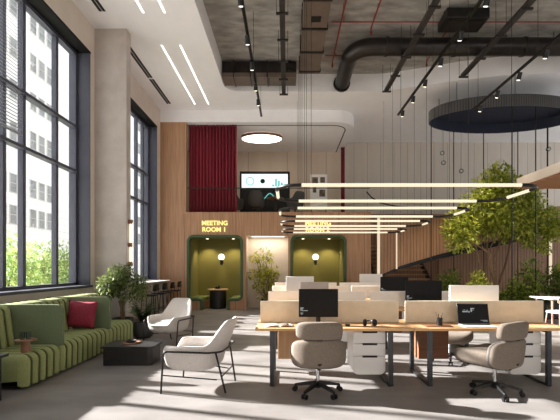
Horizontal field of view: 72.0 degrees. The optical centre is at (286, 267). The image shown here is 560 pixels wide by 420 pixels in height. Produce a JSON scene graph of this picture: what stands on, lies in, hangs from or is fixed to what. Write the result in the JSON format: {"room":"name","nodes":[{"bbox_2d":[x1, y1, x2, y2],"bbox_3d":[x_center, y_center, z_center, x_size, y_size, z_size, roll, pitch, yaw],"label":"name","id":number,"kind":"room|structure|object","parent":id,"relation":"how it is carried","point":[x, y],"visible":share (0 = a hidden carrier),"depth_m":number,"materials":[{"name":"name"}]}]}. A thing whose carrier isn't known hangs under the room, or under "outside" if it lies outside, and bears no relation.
{"room":"open-plan office","nodes":[
{"label":"open-plan office","id":0,"kind":"room"},
{"bbox_2d":[0,0,159,317],"bbox_3d":[-4.765,-2.350,6.750,0.470,7.700,21.500,0,0,0],"label":"window surround","id":1,"kind":"structure","parent":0,"point":[67,11],"depth_m":8.88,"materials":[{"name":"paint"}]},
{"bbox_2d":[0,0,92,295],"bbox_3d":[-4.750,-2.265,5.425,0.560,5.410,6.910,0,0,0],"label":"window","id":2,"kind":"structure","parent":1,"relation":"in","point":[78,123],"depth_m":8.04,"materials":[{"name":"glass"}]},
{"bbox_2d":[0,0,21,135],"bbox_3d":[-4.723,-3.637,6.235,0.065,2.574,1.210,0,0,0],"label":"blind","id":3,"kind":"object","parent":2,"relation":"attached to","point":[2,125],"visible":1,"depth_m":6.58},
{"bbox_2d":[131,98,158,281],"bbox_3d":[-4.750,-2.250,11.500,0.560,5.380,3.860,0,0,0],"label":"window","id":4,"kind":"structure","parent":1,"relation":"in","point":[147,170],"depth_m":13.30,"materials":[{"name":"black metal"}]},
{"bbox_2d":[160,110,353,151],"bbox_3d":[-1.015,-5.425,15.525,7.030,0.430,3.550,0,0,0],"label":"ceiling","id":5,"kind":"structure","parent":0,"point":[319,138],"depth_m":13.98,"materials":[{"name":"white paint"}]},
{"bbox_2d":[189,124,236,211],"bbox_3d":[-2.697,-3.603,14.047,1.746,3.195,0.201,0,0,0],"label":"curtain","id":6,"kind":"object","parent":5,"relation":"hanging from","point":[212,149],"visible":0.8,"depth_m":14.03,"materials":[{"name":"red fabric"}]},
{"bbox_2d":[241,132,281,143],"bbox_3d":[-1.000,-5.155,15.250,1.637,0.110,1.091,0,0,0],"label":"light","id":7,"kind":"object","parent":5,"relation":"attached to","point":[253,137],"visible":1,"depth_m":15.08,"materials":[{"name":"white plastic"}]},
{"bbox_2d":[242,135,280,142],"bbox_3d":[-1.000,-5.125,15.250,1.562,0.030,1.042,0,0,0],"label":"diffuser","id":8,"kind":"object","parent":7,"relation":"attached to","point":[247,138],"depth_m":15.19,"materials":[{"name":"white"}]},
{"bbox_2d":[341,147,344,211],"bbox_3d":[2.408,-3.603,16.596,0.156,3.195,0.146,0,0,0],"label":"curtain","id":9,"kind":"object","parent":5,"relation":"hanging from","point":[342,149],"visible":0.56,"depth_m":16.59,"materials":[{"name":"red fabric"}]},
{"bbox_2d":[160,122,370,309],"bbox_3d":[-0.765,-1.855,13.825,7.530,6.710,0.150,0,0,0],"label":"wall","id":10,"kind":"structure","parent":0,"point":[177,224],"depth_m":13.75,"materials":[{"name":"brown wood"}]},
{"bbox_2d":[202,221,227,231],"bbox_3d":[-2.579,-1.492,13.737,0.916,0.400,0.024,0,0,0],"label":"wall sign","id":11,"kind":"object","parent":10,"relation":"attached to","point":[210,222],"visible":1,"depth_m":13.72,"materials":[{"name":"yellow"}]},
{"bbox_2d":[247,236,287,308],"bbox_3d":[-0.710,0.150,14.250,1.580,2.700,0.700,0,0,0],"label":"wall niche","id":12,"kind":"object","parent":10,"relation":"in","point":[278,246],"visible":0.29,"depth_m":14.55,"materials":[{"name":"paint"}]},
{"bbox_2d":[187,188,369,188],"bbox_3d":[-0.300,-2.442,13.846,6.560,0.885,0.032,0,0,0],"label":"glass railing","id":13,"kind":"object","parent":10,"relation":"on","point":[187,188],"visible":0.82,"depth_m":13.85,"materials":[{"name":"glass"}]},
{"bbox_2d":[305,222,330,231],"bbox_3d":[1.111,-1.492,13.737,0.916,0.400,0.024,0,0,0],"label":"wall sign","id":14,"kind":"object","parent":10,"relation":"attached to","point":[306,223],"visible":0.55,"depth_m":13.72,"materials":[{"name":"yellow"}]},
{"bbox_2d":[0,306,559,419],"bbox_3d":[4.500,1.600,6.750,19.000,0.200,21.500,0,0,0],"label":"floor","id":15,"kind":"structure","parent":0,"point":[88,389],"depth_m":4.71,"materials":[{"name":"concrete"}]},
{"bbox_2d":[0,353,8,400],"bbox_3d":[-3.570,1.238,4.085,0.760,0.525,0.670,0,0,0],"label":"side table","id":16,"kind":"object","parent":15,"relation":"on","point":[2,355],"visible":1,"depth_m":4.35,"materials":[{"name":"black wood"}]},
{"bbox_2d":[0,293,132,387],"bbox_3d":[-3.800,1.010,6.375,1.240,0.980,3.350,0,0,0],"label":"sofa","id":17,"kind":"object","parent":15,"relation":"on","point":[57,347],"visible":0.95,"depth_m":5.45,"materials":[{"name":"green fabric"}]},
{"bbox_2d":[14,337,36,352],"bbox_3d":[-3.360,0.998,4.950,0.250,0.165,0.250,0,0,0],"label":"tray table","id":18,"kind":"object","parent":17,"relation":"on","point":[25,344],"visible":0.98,"depth_m":4.91,"materials":[{"name":"brown wood"}]},
{"bbox_2d":[14,337,36,342],"bbox_3d":[-3.360,0.925,4.950,0.250,0.020,0.250,0,0,0],"label":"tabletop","id":19,"kind":"object","parent":18,"relation":"on","point":[28,340],"depth_m":4.91,"materials":[{"name":"brown wood"}]},
{"bbox_2d":[67,300,97,328],"bbox_3d":[-3.610,0.815,6.770,0.542,0.497,0.202,0,0,0],"label":"throw pillow","id":20,"kind":"object","parent":17,"relation":"on","point":[80,314],"visible":1,"depth_m":6.70,"materials":[{"name":"red fabric"}]},
{"bbox_2d":[95,29,130,319],"bbox_3d":[-4.155,-2.070,9.190,0.750,7.140,0.240,0,0,0],"label":"column","id":21,"kind":"structure","parent":15,"relation":"on","point":[112,46],"depth_m":9.07,"materials":[{"name":"concrete"}]},
{"bbox_2d":[128,220,132,265],"bbox_3d":[-3.731,-0.600,9.190,0.099,1.100,0.080,0,0,0],"label":"wall light","id":22,"kind":"object","parent":21,"relation":"attached to","point":[130,222],"visible":0.89,"depth_m":9.16,"materials":[{"name":"grey"}]},
{"bbox_2d":[93,262,151,323],"bbox_3d":[-3.620,0.679,8.509,1.324,1.643,0.727,0,0,-8],"label":"potted tree","id":23,"kind":"object","parent":15,"relation":"on","point":[110,285],"visible":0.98,"depth_m":8.40,"materials":[{"name":"green plant"}]},
{"bbox_2d":[100,340,161,365],"bbox_3d":[-2.455,1.353,6.150,0.810,0.295,0.540,0,0,0],"label":"coffee table","id":24,"kind":"object","parent":15,"relation":"on","point":[146,352],"visible":1,"depth_m":5.91,"materials":[{"name":"black wood"}]},
{"bbox_2d":[123,298,162,338],"bbox_3d":[-3.110,1.076,8.296,0.856,0.849,0.872,0,0,-38],"label":"potted fern","id":25,"kind":"object","parent":15,"relation":"on","point":[137,326],"visible":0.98,"depth_m":8.17,"materials":[{"name":"green plant"}]},
{"bbox_2d":[133,321,152,338],"bbox_3d":[-3.100,1.335,8.300,0.440,0.330,0.440,0,0,0],"label":"pot","id":26,"kind":"object","parent":25,"relation":"on","point":[137,326],"depth_m":8.12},
{"bbox_2d":[140,284,158,314],"bbox_3d":[-3.720,0.966,10.450,0.422,1.070,0.439,0,0,0],"label":"bar chair","id":27,"kind":"object","parent":15,"relation":"on","point":[156,286],"visible":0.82,"depth_m":10.34,"materials":[{"name":"black metal"}]},
{"bbox_2d":[136,280,170,317],"bbox_3d":[-4.232,0.955,11.500,0.565,1.090,3.300,0,0,0],"label":"bar table","id":28,"kind":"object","parent":15,"relation":"on","point":[160,282],"depth_m":12.63,"materials":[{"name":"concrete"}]},
{"bbox_2d":[146,280,170,283],"bbox_3d":[-4.232,0.430,11.500,0.565,0.040,3.300,0,0,0],"label":"countertop","id":29,"kind":"structure","parent":28,"relation":"on","point":[152,281],"depth_m":11.93,"materials":[{"name":"concrete"}]},
{"bbox_2d":[150,283,167,314],"bbox_3d":[-3.720,0.966,11.200,0.422,1.070,0.439,0,0,0],"label":"bar chair","id":30,"kind":"object","parent":15,"relation":"on","point":[164,286],"visible":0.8,"depth_m":11.12,"materials":[{"name":"black metal"}]},
{"bbox_2d":[158,282,174,313],"bbox_3d":[-3.720,0.966,11.950,0.422,1.070,0.439,0,0,0],"label":"bar chair","id":31,"kind":"object","parent":15,"relation":"on","point":[172,284],"visible":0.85,"depth_m":11.79,"materials":[{"name":"black metal"}]},
{"bbox_2d":[143,298,194,345],"bbox_3d":[-2.306,1.065,7.676,0.776,0.877,0.897,0,0,17],"label":"lounge chair","id":32,"kind":"object","parent":15,"relation":"on","point":[175,318],"visible":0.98,"depth_m":7.63,"materials":[{"name":"white fabric"}]},
{"bbox_2d":[151,320,170,324],"bbox_3d":[-2.348,1.100,7.543,0.500,0.129,0.500,0,0,17],"label":"cushion","id":33,"kind":"object","parent":32,"relation":"on","point":[162,322],"depth_m":7.35,"materials":[{"name":"white fabric"}]},
{"bbox_2d":[160,316,236,393],"bbox_3d":[-1.091,1.065,4.911,0.897,0.877,0.776,0,0,6],"label":"lounge chair","id":34,"kind":"object","parent":15,"relation":"on","point":[192,353],"visible":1,"depth_m":4.61,"materials":[{"name":"white fabric"}]},
{"bbox_2d":[187,235,242,309],"bbox_3d":[-2.570,0.159,14.500,2.006,2.683,1.600,0,0,0],"label":"booth","id":35,"kind":"object","parent":15,"relation":"on","point":[205,271],"visible":0.84,"depth_m":15.25,"materials":[{"name":"green fabric"}]},
{"bbox_2d":[192,295,209,299],"bbox_3d":[-3.270,1.134,14.585,0.480,0.108,1.330,0,0,0],"label":"cushion","id":36,"kind":"object","parent":35,"relation":"on","point":[204,297],"depth_m":14.59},
{"bbox_2d":[207,288,227,308],"bbox_3d":[-2.590,1.140,14.450,0.780,0.720,0.780,0,0,0],"label":"table","id":37,"kind":"object","parent":15,"relation":"on","point":[217,296],"visible":0.98,"depth_m":14.18,"materials":[{"name":"black wood"}]},
{"bbox_2d":[247,247,279,300],"bbox_3d":[-0.877,0.358,14.065,1.320,2.284,0.978,0,0,0],"label":"plant","id":38,"kind":"object","parent":15,"relation":"on","point":[265,270],"visible":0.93,"depth_m":14.04,"materials":[{"name":"green plant"}]},
{"bbox_2d":[272,286,347,290],"bbox_3d":[0.600,0.978,9.740,2.000,1.045,0.860,0,0,0],"label":"desk","id":39,"kind":"object","parent":15,"relation":"on","point":[274,288],"visible":0.04,"depth_m":9.80,"materials":[{"name":"brown wood"}]},
{"bbox_2d":[286,276,313,290],"bbox_3d":[0.320,0.484,9.575,0.690,0.549,0.150,0,0,0],"label":"monitor","id":40,"kind":"object","parent":39,"relation":"on","point":[292,282],"visible":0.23,"depth_m":9.54,"materials":[{"name":"white paint"}]},
{"bbox_2d":[268,291,365,348],"bbox_3d":[0.600,0.978,7.510,2.000,1.045,0.860,0,0,0],"label":"desk","id":41,"kind":"object","parent":15,"relation":"on","point":[272,295],"visible":0.1,"depth_m":7.57,"materials":[{"name":"brown wood"}]},
{"bbox_2d":[300,282,328,288],"bbox_3d":[0.560,0.522,7.855,0.570,0.474,0.150,0,0,0],"label":"monitor","id":42,"kind":"object","parent":41,"relation":"on","point":[303,285],"visible":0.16,"depth_m":7.82,"materials":[{"name":"plastic"}]},
{"bbox_2d":[290,322,345,399],"bbox_3d":[0.371,1.056,4.655,0.677,0.889,0.726,0,0,0],"label":"office chair","id":43,"kind":"object","parent":15,"relation":"on","point":[319,348],"visible":1,"depth_m":4.36,"materials":[{"name":"beige fabric"}]},
{"bbox_2d":[290,235,346,285],"bbox_3d":[1.120,0.159,14.500,2.006,2.683,1.600,0,0,0],"label":"booth","id":44,"kind":"object","parent":15,"relation":"on","point":[331,267],"visible":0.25,"depth_m":15.25,"materials":[{"name":"green fabric"}]},
{"bbox_2d":[255,301,413,385],"bbox_3d":[0.600,0.978,5.280,2.000,1.045,0.860,0,0,0],"label":"desk","id":45,"kind":"object","parent":15,"relation":"on","point":[365,344],"visible":0.9,"depth_m":5.34,"materials":[{"name":"brown wood"}]},
{"bbox_2d":[299,289,337,321],"bbox_3d":[0.420,0.519,5.175,0.525,0.479,0.150,0,0,0],"label":"monitor","id":46,"kind":"object","parent":45,"relation":"on","point":[317,303],"visible":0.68,"depth_m":5.14,"materials":[{"name":"grey"}]},
{"bbox_2d":[339,283,379,290],"bbox_3d":[2.610,0.978,11.970,2.000,1.045,0.860,0,0,0],"label":"desk","id":47,"kind":"object","parent":15,"relation":"on","point":[349,285],"visible":0.02,"depth_m":12.03,"materials":[{"name":"brown wood"}]},
{"bbox_2d":[359,274,381,282],"bbox_3d":[2.680,0.474,12.325,0.730,0.569,0.150,0,0,0],"label":"monitor","id":48,"kind":"object","parent":47,"relation":"on","point":[363,278],"visible":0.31,"depth_m":12.29,"materials":[{"name":"white paint"}]},
{"bbox_2d":[351,286,404,318],"bbox_3d":[2.610,0.978,9.740,2.000,1.045,0.860,0,0,0],"label":"desk","id":49,"kind":"object","parent":15,"relation":"on","point":[367,289],"visible":0.02,"depth_m":9.80,"materials":[{"name":"brown wood"}]},
{"bbox_2d":[380,277,407,290],"bbox_3d":[2.660,0.489,9.575,0.690,0.539,0.150,0,0,0],"label":"monitor","id":50,"kind":"object","parent":49,"relation":"on","point":[386,283],"visible":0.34,"depth_m":9.54,"materials":[{"name":"grey"}]},
{"bbox_2d":[377,218,379,273],"bbox_3d":[3.260,-0.150,13.713,0.120,3.300,0.055,0,0,0],"label":"light strip","id":51,"kind":"object","parent":15,"relation":"on","point":[378,223],"visible":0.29,"depth_m":13.69,"materials":[{"name":"white plastic"}]},
{"bbox_2d":[370,291,468,348],"bbox_3d":[2.610,0.978,7.510,2.000,1.045,0.860,0,0,0],"label":"desk","id":52,"kind":"object","parent":15,"relation":"on","point":[399,296],"visible":0.06,"depth_m":7.57,"materials":[{"name":"brown wood"}]},
{"bbox_2d":[405,281,441,300],"bbox_3d":[2.600,0.499,7.355,0.690,0.519,0.150,0,0,0],"label":"monitor","id":53,"kind":"object","parent":52,"relation":"on","point":[414,290],"visible":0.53,"depth_m":7.32,"materials":[{"name":"grey"}]},
{"bbox_2d":[433,331,473,364],"bbox_3d":[2.607,1.056,6.168,0.677,0.889,0.726,0,0,20],"label":"office chair","id":54,"kind":"object","parent":15,"relation":"on","point":[455,337],"visible":0.29,"depth_m":5.83,"materials":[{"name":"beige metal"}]},
{"bbox_2d":[366,191,559,280],"bbox_3d":[6.968,-0.686,15.665,8.014,4.372,4.370,0,0,0],"label":"staircase","id":55,"kind":"structure","parent":15,"relation":"on","point":[414,244],"depth_m":13.50,"materials":[{"name":"brown wood"}]},
{"bbox_2d":[395,233,397,268],"bbox_3d":[3.830,-0.625,13.470,0.070,1.350,0.055,0,0,0],"label":"light strip","id":56,"kind":"object","parent":55,"relation":"attached to","point":[396,234],"visible":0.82,"depth_m":13.46,"materials":[{"name":"white plastic"}]},
{"bbox_2d":[399,301,559,385],"bbox_3d":[2.610,0.978,5.280,2.000,1.045,0.860,0,0,0],"label":"desk","id":57,"kind":"object","parent":15,"relation":"on","point":[429,343],"visible":0.84,"depth_m":5.34,"materials":[{"name":"brown wood"}]},
{"bbox_2d":[449,285,498,300],"bbox_3d":[2.710,0.504,5.605,0.710,0.509,0.150,0,0,0],"label":"divider","id":58,"kind":"object","parent":57,"relation":"on","point":[456,292],"visible":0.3,"depth_m":5.57,"materials":[{"name":"white paint"}]},
{"bbox_2d":[457,304,497,327],"bbox_3d":[2.491,0.620,5.047,0.420,0.278,0.313,0,0,3],"label":"laptop","id":59,"kind":"object","parent":57,"relation":"on","point":[469,315],"visible":0.98,"depth_m":5.16,"materials":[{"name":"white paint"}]},
{"bbox_2d":[454,321,528,401],"bbox_3d":[2.462,1.056,4.629,0.677,0.889,0.726,0,0,-30],"label":"office chair","id":60,"kind":"object","parent":15,"relation":"on","point":[509,353],"visible":1,"depth_m":4.35,"materials":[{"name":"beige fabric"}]},
{"bbox_2d":[499,297,558,319],"bbox_3d":[6.850,1.260,12.300,4.672,0.480,2.366,0,0,0],"label":"planter","id":61,"kind":"object","parent":15,"relation":"on","point":[556,305],"visible":0.03,"depth_m":11.19,"materials":[{"name":"soil"}]},
{"bbox_2d":[431,124,431,280],"bbox_3d":[4.715,-1.800,12.590,0.030,5.800,0.032,0,0,0],"label":"pole","id":62,"kind":"object","parent":61,"relation":"in","point":[431,124],"visible":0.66,"depth_m":12.57,"materials":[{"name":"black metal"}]},
{"bbox_2d":[436,267,462,290],"bbox_3d":[4.992,0.718,11.954,0.996,1.480,0.951,0,0,0],"label":"shrub","id":63,"kind":"object","parent":61,"relation":"in","point":[451,280],"visible":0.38,"depth_m":11.94,"materials":[{"name":"green plant"}]},
{"bbox_2d":[453,132,453,271],"bbox_3d":[5.745,-1.800,13.269,0.030,5.800,0.032,0,0,0],"label":"pole","id":64,"kind":"object","parent":61,"relation":"in","point":[453,132],"visible":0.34,"depth_m":13.26,"materials":[{"name":"black metal"}]},
{"bbox_2d":[465,269,500,291],"bbox_3d":[5.769,0.728,11.541,1.091,1.415,0.983,0,0,0],"label":"shrub","id":65,"kind":"object","parent":61,"relation":"in","point":[477,278],"visible":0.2,"depth_m":11.54,"materials":[{"name":"green plant"}]},
{"bbox_2d":[439,158,559,287],"bbox_3d":[6.754,-1.177,12.159,4.387,4.547,1.670,0,0,-8],"label":"indoor tree","id":66,"kind":"object","parent":61,"relation":"on","point":[495,216],"visible":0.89,"depth_m":11.90,"materials":[{"name":"green plant"}]},
{"bbox_2d":[511,106,512,299],"bbox_3d":[6.543,-1.800,11.191,0.030,5.800,0.032,0,0,0],"label":"pole","id":67,"kind":"object","parent":61,"relation":"in","point":[512,106],"visible":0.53,"depth_m":11.18,"materials":[{"name":"black metal"}]},
{"bbox_2d":[499,276,533,300],"bbox_3d":[6.626,0.822,11.356,1.106,1.205,0.836,0,0,29],"label":"shrub","id":68,"kind":"object","parent":61,"relation":"in","point":[517,291],"visible":0.66,"depth_m":11.17,"materials":[{"name":"green plant"}]},
{"bbox_2d":[514,257,552,308],"bbox_3d":[7.370,0.612,11.512,1.203,1.903,1.285,0,0,0],"label":"shrub","id":69,"kind":"object","parent":61,"relation":"in","point":[530,278],"visible":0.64,"depth_m":11.29,"materials":[{"name":"green plant"}]},
{"bbox_2d":[535,106,535,300],"bbox_3d":[7.234,-1.800,11.198,0.030,5.800,0.032,0,0,0],"label":"pole","id":70,"kind":"object","parent":61,"relation":"in","point":[535,106],"visible":0.66,"depth_m":11.19,"materials":[{"name":"black metal"}]},
{"bbox_2d":[540,264,559,302],"bbox_3d":[8.207,0.657,11.698,1.138,1.574,1.095,0,0,0],"label":"shrub","id":71,"kind":"object","parent":61,"relation":"in","point":[556,274],"visible":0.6,"depth_m":11.65,"materials":[{"name":"green plant"}]},
{"bbox_2d":[529,296,559,323],"bbox_3d":[7.550,1.125,9.900,2.100,0.750,0.900,0,0,0],"label":"dining table","id":72,"kind":"object","parent":15,"relation":"on","point":[552,298],"visible":0.65,"depth_m":9.60,"materials":[{"name":"white paint"}]},
{"bbox_2d":[548,240,551,289],"bbox_3d":[9.100,0.225,13.312,0.120,2.550,0.055,0,0,0],"label":"light strip","id":73,"kind":"object","parent":15,"relation":"on","point":[549,243],"visible":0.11,"depth_m":13.29,"materials":[{"name":"white plastic"}]},
{"bbox_2d":[549,240,551,281],"bbox_3d":[9.100,0.225,13.293,0.100,2.510,0.015,0,0,0],"label":"diffuser","id":74,"kind":"object","parent":73,"relation":"attached to","point":[550,244],"depth_m":13.28,"materials":[{"name":"white"}]},
{"bbox_2d":[545,298,559,332],"bbox_3d":[6.451,1.093,9.096,0.462,0.816,0.451,0,0,-11],"label":"dining chair","id":75,"kind":"object","parent":15,"relation":"on","point":[547,311],"visible":0.98,"depth_m":8.98,"materials":[{"name":"white paint"}]},
{"bbox_2d":[72,0,559,141],"bbox_3d":[4.735,-5.920,6.650,18.530,0.560,21.300,0,0,0],"label":"ceiling","id":76,"kind":"structure","parent":0,"point":[185,23],"depth_m":12.03,"materials":[{"name":"white paint"}]},
{"bbox_2d":[131,48,152,77],"bbox_3d":[-4.050,-5.635,10.600,0.140,0.010,1.600,0,0,0],"label":"ceiling vent","id":77,"kind":"object","parent":76,"relation":"in","point":[132,50],"visible":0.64,"depth_m":10.63,"materials":[{"name":"black metal"}]},
{"bbox_2d":[149,79,170,103],"bbox_3d":[-4.050,-5.635,12.350,0.140,0.010,1.700,0,0,0],"label":"ceiling vent","id":78,"kind":"object","parent":76,"relation":"in","point":[152,80],"visible":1,"depth_m":12.28,"materials":[{"name":"black metal"}]},
{"bbox_2d":[161,45,194,103],"bbox_3d":[-3.170,-5.634,11.490,0.040,0.012,3.500,0,0,0],"label":"recessed light","id":79,"kind":"object","parent":76,"relation":"in","point":[161,45],"visible":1,"depth_m":11.08,"materials":[{"name":"grey"}]},
{"bbox_2d":[179,45,208,103],"bbox_3d":[-2.700,-5.634,11.490,0.040,0.012,3.500,0,0,0],"label":"recessed light","id":80,"kind":"object","parent":76,"relation":"in","point":[179,45],"visible":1,"depth_m":11.08,"materials":[{"name":"grey"}]},
{"bbox_2d":[187,142,559,280],"bbox_3d":[4.735,-2.350,17.400,18.530,7.700,0.200,0,0,0],"label":"wall","id":81,"kind":"structure","parent":0,"point":[365,162],"depth_m":17.30,"materials":[{"name":"wood"}]},
{"bbox_2d":[187,125,345,151],"bbox_3d":[-1.155,-5.206,15.665,6.750,0.012,3.270,0,0,0],"label":"trim","id":82,"kind":"structure","parent":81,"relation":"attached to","point":[187,125],"depth_m":14.05,"materials":[{"name":"black metal"}]},
{"bbox_2d":[203,0,559,73],"bbox_3d":[4.735,-6.650,6.750,18.530,0.900,21.500,0,0,0],"label":"ceiling","id":83,"kind":"structure","parent":0,"point":[225,17],"depth_m":9.88,"materials":[{"name":"concrete"}]},
{"bbox_2d":[238,0,261,116],"bbox_3d":[-0.810,-5.385,7.100,0.107,1.630,10.200,0,0,0],"label":"track","id":84,"kind":"object","parent":83,"relation":"hanging from","point":[240,2],"visible":1,"depth_m":8.80,"materials":[{"name":"black metal"}]},
{"bbox_2d":[222,60,295,86],"bbox_3d":[-0.825,-5.923,11.685,2.210,0.555,0.600,0,0,0],"label":"duct","id":85,"kind":"object","parent":83,"relation":"hanging from","point":[236,74],"visible":0.94,"depth_m":11.42,"materials":[{"name":"metal"}]},
{"bbox_2d":[276,0,287,95],"bbox_3d":[-0.100,-5.780,7.000,0.260,0.840,10.000,0,0,0],"label":"cable tray","id":86,"kind":"object","parent":83,"relation":"hanging from","point":[282,13],"visible":1,"depth_m":9.39,"materials":[{"name":"metal"}]},
{"bbox_2d":[299,0,332,73],"bbox_3d":[0.660,-5.947,6.675,0.630,0.505,9.350,0,0,0],"label":"duct","id":87,"kind":"object","parent":83,"relation":"hanging from","point":[318,11],"visible":1,"depth_m":9.39,"materials":[{"name":"black metal"}]},
{"bbox_2d":[331,0,346,67],"bbox_3d":[1.320,-6.015,8.117,0.067,0.370,6.235,0,0,0],"label":"pipe","id":88,"kind":"object","parent":83,"relation":"hanging from","point":[344,4],"visible":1,"depth_m":9.70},
{"bbox_2d":[282,67,406,232],"bbox_3d":[1.800,-3.687,12.425,3.950,5.026,1.200,0,0,0],"label":"linear pendant","id":89,"kind":"object","parent":83,"relation":"hanging from","point":[392,228],"visible":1,"depth_m":11.85,"materials":[{"name":"grey"}]},
{"bbox_2d":[280,220,430,226],"bbox_3d":[1.800,-3.687,10.415,3.950,5.026,1.220,0,0,0],"label":"linear pendant","id":90,"kind":"object","parent":83,"relation":"hanging from","point":[284,221],"visible":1,"depth_m":10.00,"materials":[{"name":"grey"}]},
{"bbox_2d":[279,0,469,217],"bbox_3d":[1.800,-3.687,8.335,3.950,5.026,1.320,0,0,0],"label":"linear pendant","id":91,"kind":"object","parent":83,"relation":"hanging from","point":[466,209],"visible":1,"depth_m":7.73,"materials":[{"name":"grey"}]},
{"bbox_2d":[276,0,537,201],"bbox_3d":[1.800,-3.687,6.235,3.950,5.026,1.380,0,0,0],"label":"linear pendant","id":92,"kind":"object","parent":83,"relation":"hanging from","point":[306,184],"visible":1,"depth_m":5.57,"materials":[{"name":"grey"}]},
{"bbox_2d":[382,0,440,92],"bbox_3d":[3.040,-5.780,6.900,0.260,0.840,9.800,0,0,0],"label":"cable tray","id":93,"kind":"object","parent":83,"relation":"hanging from","point":[434,5],"visible":1,"depth_m":9.22,"materials":[{"name":"metal"}]},
{"bbox_2d":[397,0,489,116],"bbox_3d":[3.490,-5.385,7.050,0.107,1.630,10.100,0,0,0],"label":"track","id":94,"kind":"object","parent":83,"relation":"hanging from","point":[459,32],"visible":0.96,"depth_m":8.56,"materials":[{"name":"black metal"}]},
{"bbox_2d":[332,21,559,22],"bbox_3d":[5.050,-6.118,9.470,7.900,0.164,0.028,0,0,0],"label":"pipe","id":95,"kind":"object","parent":83,"relation":"hanging from","point":[332,21],"visible":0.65,"depth_m":9.46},
{"bbox_2d":[333,32,559,91],"bbox_3d":[7.480,-5.870,11.000,12.040,0.660,2.280,0,0,0],"label":"duct","id":96,"kind":"object","parent":83,"relation":"hanging from","point":[386,46],"visible":0.94,"depth_m":9.93,"materials":[{"name":"black metal"}]},
{"bbox_2d":[333,78,349,91],"bbox_3d":[1.720,-5.800,12.095,0.520,0.520,0.090,0,0,0],"label":"grille","id":97,"kind":"object","parent":96,"relation":"attached to","point":[336,88],"depth_m":12.05,"materials":[{"name":"black metal"}]},
{"bbox_2d":[438,7,489,32],"bbox_3d":[4.250,-6.022,9.300,1.000,0.355,0.600,0,0,0],"label":"air cassette","id":98,"kind":"object","parent":83,"relation":"hanging from","point":[458,15],"visible":0.93,"depth_m":9.10,"materials":[{"name":"black metal"}]},
{"bbox_2d":[443,20,483,30],"bbox_3d":[4.250,-5.853,9.300,0.800,0.016,0.400,0,0,0],"label":"grille","id":99,"kind":"object","parent":98,"relation":"attached to","point":[474,25],"depth_m":9.28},
{"bbox_2d":[429,94,559,133],"bbox_3d":[6.850,-5.450,12.300,4.580,1.500,2.320,0,0,0],"label":"ceiling panel","id":100,"kind":"object","parent":83,"relation":"hanging from","point":[495,115],"visible":0.95,"depth_m":12.62,"materials":[{"name":"metal"}]},
{"bbox_2d":[459,0,535,77],"bbox_3d":[4.970,-5.780,6.450,0.260,0.840,8.900,0,0,0],"label":"cable tray","id":101,"kind":"object","parent":83,"relation":"hanging from","point":[526,6],"visible":0.88,"depth_m":8.91,"materials":[{"name":"metal"}]},
{"bbox_2d":[472,33,559,111],"bbox_3d":[5.410,-5.285,6.600,0.107,1.830,9.200,0,0,0],"label":"track","id":102,"kind":"object","parent":83,"relation":"hanging from","point":[544,49],"visible":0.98,"depth_m":8.93,"materials":[{"name":"black metal"}]},
{"bbox_2d":[438,235,559,295],"bbox_3d":[9.175,-0.150,14.650,6.850,3.300,0.100,0,0,0],"label":"wall","id":103,"kind":"structure","parent":0,"point":[466,263],"depth_m":14.60,"materials":[{"name":"brown wood"}]},
{"bbox_2d":[517,162,559,188],"bbox_3d":[9.875,-2.110,7.075,8.250,0.260,5.150,0,0,0],"label":"landing","id":104,"kind":"object","parent":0,"point":[548,177],"visible":0.88,"depth_m":8.87,"materials":[{"name":"paint"}]},
{"bbox_3d":[-0.765,-1.890,15.600,7.530,0.220,3.400,0,0,0],"label":"floor","id":105,"kind":"structure","parent":0,"visible":0},
{"bbox_2d":[248,190,264,211],"bbox_3d":[-1.199,-2.476,14.955,0.655,0.951,0.696,0,0,0],"label":"tub chair","id":106,"kind":"object","parent":105,"relation":"on","point":[255,198],"visible":1,"depth_m":14.71,"materials":[{"name":"grey fabric"}]},
{"bbox_2d":[240,171,289,211],"bbox_3d":[-0.930,-3.030,16.184,2.100,2.060,0.132,0,0,0],"label":"display screen","id":107,"kind":"object","parent":105,"relation":"on","point":[248,179],"visible":0.7,"depth_m":16.15,"materials":[{"name":"black metal"}]},
{"bbox_2d":[287,191,303,211],"bbox_3d":[0.346,-2.476,15.063,0.655,0.951,0.696,0,0,-34],"label":"tub chair","id":108,"kind":"object","parent":105,"relation":"on","point":[298,195],"visible":0.63,"depth_m":14.81,"materials":[{"name":"grey fabric"}]},
{"bbox_2d":[310,174,326,211],"bbox_3d":[1.355,-3.000,16.465,0.730,2.000,0.050,0,0,0],"label":"flip chart","id":109,"kind":"object","parent":105,"relation":"on","point":[315,194],"visible":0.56,"depth_m":16.45,"materials":[{"name":"paper"}]},
{"label":"outside","id":110,"kind":"structure","parent":0,"visible":0},
{"bbox_3d":[-37.500,1.800,30.000,65.000,0.200,120.000,0,0,0],"label":"ground","id":111,"kind":"structure","parent":110,"visible":0},
{"bbox_2d":[6,230,50,286],"bbox_3d":[-10.335,0.249,14.369,2.523,3.468,2.900,0,0,0],"label":"bush","id":112,"kind":"object","parent":111,"relation":"on","point":[13,276],"visible":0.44,"depth_m":14.47,"materials":[{"name":"green plant"}]},
{"bbox_2d":[12,239,68,284],"bbox_3d":[-10.580,0.326,16.723,2.587,3.181,2.237,0,0,31],"label":"bush","id":113,"kind":"object","parent":111,"relation":"on","point":[42,268],"visible":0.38,"depth_m":16.59,"materials":[{"name":"green plant"}]},
{"bbox_2d":[32,240,68,282],"bbox_3d":[-10.876,0.297,18.481,2.387,3.434,2.596,0,0,-24],"label":"bush","id":114,"kind":"object","parent":111,"relation":"on","point":[66,256],"visible":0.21,"depth_m":18.59,"materials":[{"name":"green plant"}]},
{"bbox_2d":[6,0,139,285],"bbox_3d":[-25.970,-11.900,42.500,12.060,27.200,39.000,0,0,0],"label":"office building","id":115,"kind":"structure","parent":111,"relation":"on","point":[38,40],"depth_m":30.99,"materials":[{"name":"white concrete"}]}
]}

